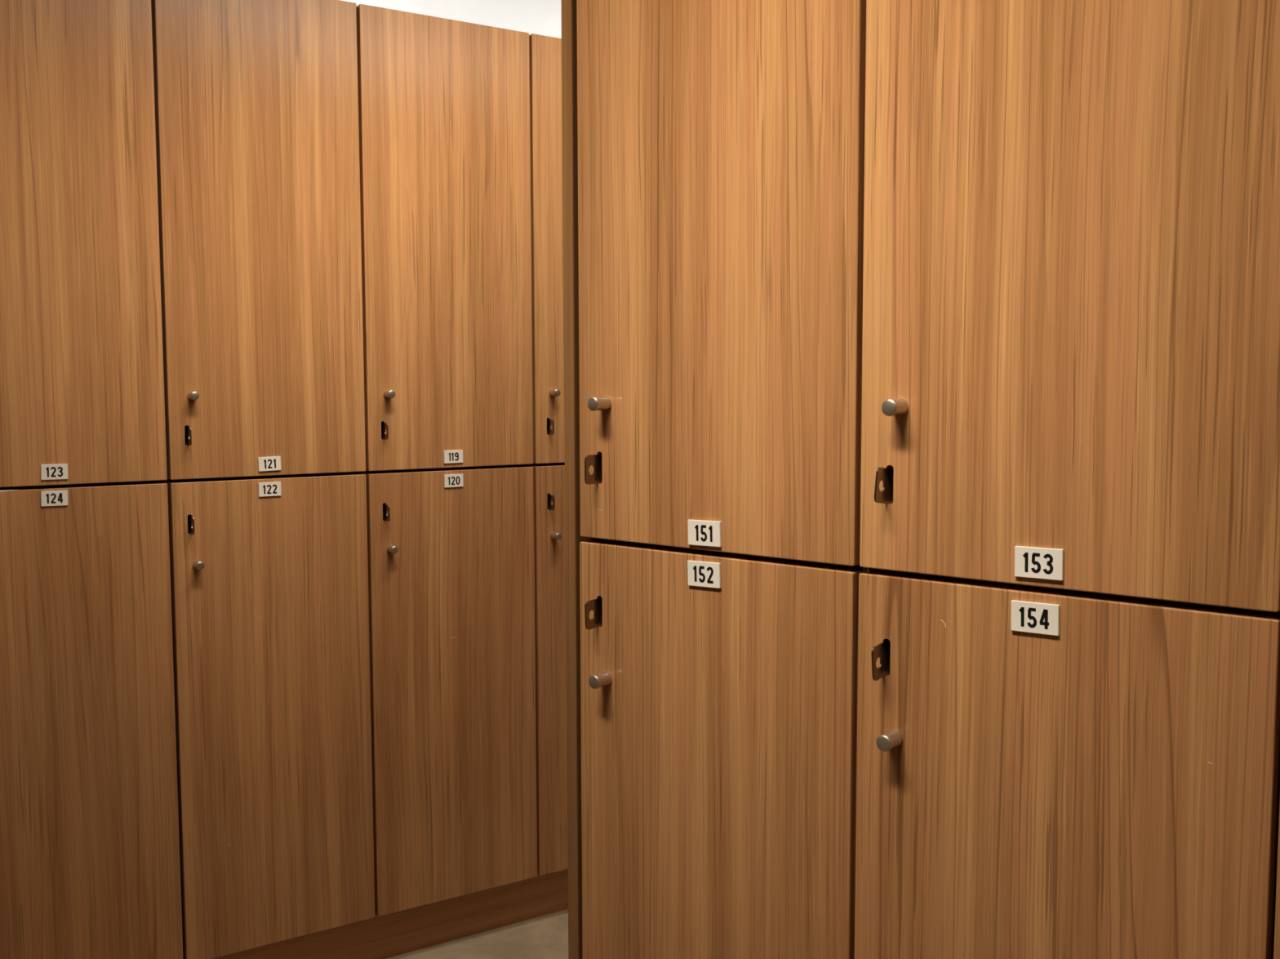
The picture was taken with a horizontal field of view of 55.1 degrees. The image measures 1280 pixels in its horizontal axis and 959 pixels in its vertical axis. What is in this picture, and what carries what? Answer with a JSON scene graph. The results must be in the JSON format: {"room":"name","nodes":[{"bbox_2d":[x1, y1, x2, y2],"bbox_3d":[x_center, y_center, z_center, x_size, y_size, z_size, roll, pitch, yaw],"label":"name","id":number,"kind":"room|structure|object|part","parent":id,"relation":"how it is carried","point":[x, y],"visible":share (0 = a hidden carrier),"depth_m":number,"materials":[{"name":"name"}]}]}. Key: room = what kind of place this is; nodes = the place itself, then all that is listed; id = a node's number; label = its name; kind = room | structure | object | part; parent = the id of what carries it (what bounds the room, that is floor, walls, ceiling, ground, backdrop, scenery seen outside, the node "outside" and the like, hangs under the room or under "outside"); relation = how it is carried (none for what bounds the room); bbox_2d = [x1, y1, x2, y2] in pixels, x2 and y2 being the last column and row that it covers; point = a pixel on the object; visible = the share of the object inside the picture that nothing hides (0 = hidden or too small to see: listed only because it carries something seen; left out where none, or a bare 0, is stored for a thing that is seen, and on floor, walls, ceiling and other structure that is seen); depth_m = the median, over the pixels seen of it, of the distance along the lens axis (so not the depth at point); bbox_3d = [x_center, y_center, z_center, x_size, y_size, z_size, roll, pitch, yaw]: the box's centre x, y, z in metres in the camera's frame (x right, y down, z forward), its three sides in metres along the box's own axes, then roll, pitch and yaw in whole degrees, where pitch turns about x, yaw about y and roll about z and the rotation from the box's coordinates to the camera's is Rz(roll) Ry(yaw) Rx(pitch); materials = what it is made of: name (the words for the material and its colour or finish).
{"room":"changing room","nodes":[
{"label":"changing room","id":0,"kind":"room"},
{"bbox_2d":[341,0,561,38],"bbox_3d":[-0.822,-0.314,3.127,6.000,2.700,0.101,-3,5,-33],"label":"ceiling","id":1,"kind":"structure","parent":0,"point":[541,17],"depth_m":3.28,"materials":[{"name":"white paint"}]},
{"bbox_2d":[386,909,568,958],"bbox_3d":[0.510,1.249,1.216,6.000,0.120,4.950,-3,5,-33],"label":"floor","id":2,"kind":"structure","parent":0,"point":[546,936],"depth_m":2.81,"materials":[{"name":"concrete"}]},
{"bbox_2d":[0,480,182,958],"bbox_3d":[-1.206,0.482,2.501,0.398,0.969,0.526,-3,5,-33],"label":"locker","id":3,"kind":"object","parent":2,"relation":"on","point":[90,864],"visible":0.98,"depth_m":2.32,"materials":[{"name":"brown wood"}]},
{"bbox_3d":[-1.080,0.035,2.264,0.045,0.028,0.003,-2,5,-33],"label":"number plate","id":4,"kind":"part","parent":3,"relation":"part of","materials":[{"name":"white plastic"}]},
{"bbox_2d":[0,0,167,488],"bbox_3d":[-1.209,-0.484,2.425,0.398,0.965,0.526,-3,5,-33],"label":"locker","id":5,"kind":"object","parent":3,"relation":"on","point":[82,399],"visible":1,"depth_m":2.26,"materials":[{"name":"brown wood"}]},
{"bbox_3d":[-1.078,-0.014,2.261,0.045,0.028,0.003,-2,5,-33],"label":"number plate","id":6,"kind":"part","parent":5,"relation":"part of","materials":[{"name":"white plastic"}]},
{"bbox_2d":[164,471,374,958],"bbox_3d":[-0.872,0.464,2.720,0.399,0.969,0.526,-3,5,-33],"label":"locker","id":7,"kind":"object","parent":2,"relation":"on","point":[269,574],"visible":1,"depth_m":2.51,"materials":[{"name":"brown wood"}]},
{"bbox_3d":[-0.863,0.168,2.403,0.017,0.017,0.026,-3,5,-33],"label":"knob","id":8,"kind":"part","parent":7,"relation":"part of","materials":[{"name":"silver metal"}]},
{"bbox_2d":[151,0,365,480],"bbox_3d":[-0.874,-0.502,2.643,0.399,0.965,0.526,-3,5,-33],"label":"locker","id":9,"kind":"object","parent":7,"relation":"on","point":[256,101],"visible":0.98,"depth_m":2.44,"materials":[{"name":"brown wood"}]},
{"bbox_3d":[-0.864,-0.162,2.376,0.017,0.017,0.026,-3,5,-33],"label":"knob","id":10,"kind":"part","parent":9,"relation":"part of","materials":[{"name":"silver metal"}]},
{"bbox_3d":[-0.747,-0.032,2.477,0.045,0.028,0.003,-5,6,-33],"label":"number plate","id":11,"kind":"part","parent":9,"relation":"part of","materials":[{"name":"white plastic"}]},
{"bbox_3d":[-0.748,0.020,2.480,0.045,0.028,0.003,-3,6,-33],"label":"number plate","id":12,"kind":"part","parent":7,"relation":"part of","materials":[{"name":"white plastic"}]},
{"bbox_2d":[212,869,568,958],"bbox_3d":[-0.605,1.010,2.724,2.400,0.122,0.019,-3,5,-33],"label":"plinth","id":13,"kind":"object","parent":2,"relation":"on","point":[402,932],"visible":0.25,"depth_m":2.80,"materials":[{"name":"brown wood"}]},
{"bbox_2d":[360,464,537,916],"bbox_3d":[-0.537,0.445,2.938,0.398,0.969,0.526,-3,5,-33],"label":"locker","id":14,"kind":"object","parent":2,"relation":"on","point":[451,550],"visible":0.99,"depth_m":2.73,"materials":[{"name":"brown wood"}]},
{"bbox_3d":[-0.528,0.149,2.621,0.017,0.017,0.026,-3,5,-33],"label":"knob","id":15,"kind":"part","parent":14,"relation":"part of","materials":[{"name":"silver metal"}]},
{"bbox_2d":[356,4,533,471],"bbox_3d":[-0.539,-0.520,2.861,0.398,0.965,0.526,-3,5,-33],"label":"locker","id":16,"kind":"object","parent":14,"relation":"on","point":[444,104],"visible":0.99,"depth_m":2.65,"materials":[{"name":"brown wood"}]},
{"bbox_3d":[-0.529,-0.181,2.595,0.017,0.017,0.026,-3,5,-33],"label":"knob","id":17,"kind":"part","parent":16,"relation":"part of","materials":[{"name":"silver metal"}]},
{"bbox_3d":[-0.410,-0.050,2.697,0.045,0.028,0.003,-3,6,-33],"label":"number plate","id":18,"kind":"part","parent":16,"relation":"part of","materials":[{"name":"white plastic"}]},
{"bbox_3d":[-0.410,0.003,2.701,0.045,0.028,0.003,-3,6,-33],"label":"number plate","id":19,"kind":"part","parent":14,"relation":"part of","materials":[{"name":"white plastic"}]},
{"bbox_2d":[526,462,568,875],"bbox_3d":[-0.202,0.427,3.156,0.398,0.969,0.526,-3,5,-33],"label":"locker","id":20,"kind":"object","parent":2,"relation":"on","point":[548,479],"visible":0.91,"depth_m":2.87,"materials":[{"name":"brown wood"}]},
{"bbox_2d":[528,33,564,464],"bbox_3d":[-0.205,-0.539,3.080,0.398,0.965,0.526,-3,5,-33],"label":"locker","id":21,"kind":"object","parent":20,"relation":"on","point":[544,51],"visible":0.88,"depth_m":2.79,"materials":[{"name":"brown wood"}]},
{"bbox_3d":[-0.195,-0.199,2.813,0.017,0.017,0.026,-3,5,-33],"label":"knob","id":22,"kind":"part","parent":21,"relation":"part of","materials":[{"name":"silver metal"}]},
{"bbox_3d":[-0.194,0.131,2.839,0.017,0.017,0.026,-3,5,-33],"label":"knob","id":23,"kind":"part","parent":20,"relation":"part of","materials":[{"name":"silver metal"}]},
{"bbox_2d":[560,0,588,958],"bbox_3d":[0.238,0.104,1.891,0.019,2.058,1.000,4,6,40],"label":"end panel","id":24,"kind":"object","parent":2,"relation":"on","point":[573,538],"visible":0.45,"depth_m":1.50,"materials":[{"name":"brown wood"}]},
{"bbox_2d":[579,537,866,958],"bbox_3d":[0.379,0.537,1.769,0.387,0.969,0.996,4,6,40],"label":"locker","id":25,"kind":"object","parent":2,"relation":"on","point":[718,690],"visible":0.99,"depth_m":1.38,"materials":[{"name":"brown wood"}]},
{"bbox_3d":[-0.048,0.241,1.470,0.017,0.017,0.026,4,6,40],"label":"knob","id":26,"kind":"part","parent":25,"relation":"part of","materials":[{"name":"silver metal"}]},
{"bbox_3d":[0.072,0.106,1.372,0.045,0.028,0.003,2,5,40],"label":"number plate","id":27,"kind":"part","parent":25,"relation":"part of","materials":[{"name":"white plastic"}]},
{"bbox_2d":[576,0,866,566],"bbox_3d":[0.377,-0.429,1.691,0.387,0.965,0.996,4,6,40],"label":"locker","id":28,"kind":"object","parent":25,"relation":"on","point":[721,143],"visible":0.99,"depth_m":1.33,"materials":[{"name":"brown wood"}]},
{"bbox_3d":[-0.048,-0.089,1.444,0.017,0.017,0.026,4,6,40],"label":"knob","id":29,"kind":"part","parent":28,"relation":"part of","materials":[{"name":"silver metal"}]},
{"bbox_3d":[0.072,0.060,1.368,0.045,0.028,0.003,2,5,40],"label":"number plate","id":30,"kind":"part","parent":28,"relation":"part of","materials":[{"name":"white plastic"}]},
{"bbox_2d":[854,568,1279,958],"bbox_3d":[0.677,0.556,1.515,0.393,0.969,0.996,4,6,40],"label":"locker","id":31,"kind":"object","parent":2,"relation":"on","point":[1042,772],"visible":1,"depth_m":1.12,"materials":[{"name":"brown wood"}]},
{"bbox_3d":[0.247,0.260,1.219,0.017,0.017,0.026,4,6,40],"label":"knob","id":32,"kind":"part","parent":31,"relation":"part of","materials":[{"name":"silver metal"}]},
{"bbox_3d":[0.362,0.127,1.125,0.045,0.028,0.003,2,5,40],"label":"number plate","id":33,"kind":"part","parent":31,"relation":"part of","materials":[{"name":"white plastic"}]},
{"bbox_2d":[859,0,1279,612],"bbox_3d":[0.674,-0.409,1.438,0.392,0.965,0.996,4,6,40],"label":"locker","id":34,"kind":"object","parent":31,"relation":"on","point":[1071,335],"visible":1,"depth_m":1.08,"materials":[{"name":"brown wood"}]},
{"bbox_3d":[0.247,-0.070,1.192,0.017,0.017,0.026,4,6,40],"label":"knob","id":35,"kind":"part","parent":34,"relation":"part of","materials":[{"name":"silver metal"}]},
{"bbox_3d":[0.363,0.076,1.119,0.045,0.028,0.003,3,5,40],"label":"number plate","id":36,"kind":"part","parent":34,"relation":"part of","materials":[{"name":"white plastic"}]},
{"bbox_2d":[1273,803,1279,958],"bbox_3d":[0.978,0.576,1.259,0.397,0.969,0.996,4,6,40],"label":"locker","id":37,"kind":"object","parent":2,"relation":"on","point":[1277,929],"visible":1,"depth_m":1.01,"materials":[{"name":"brown wood"}]}
]}

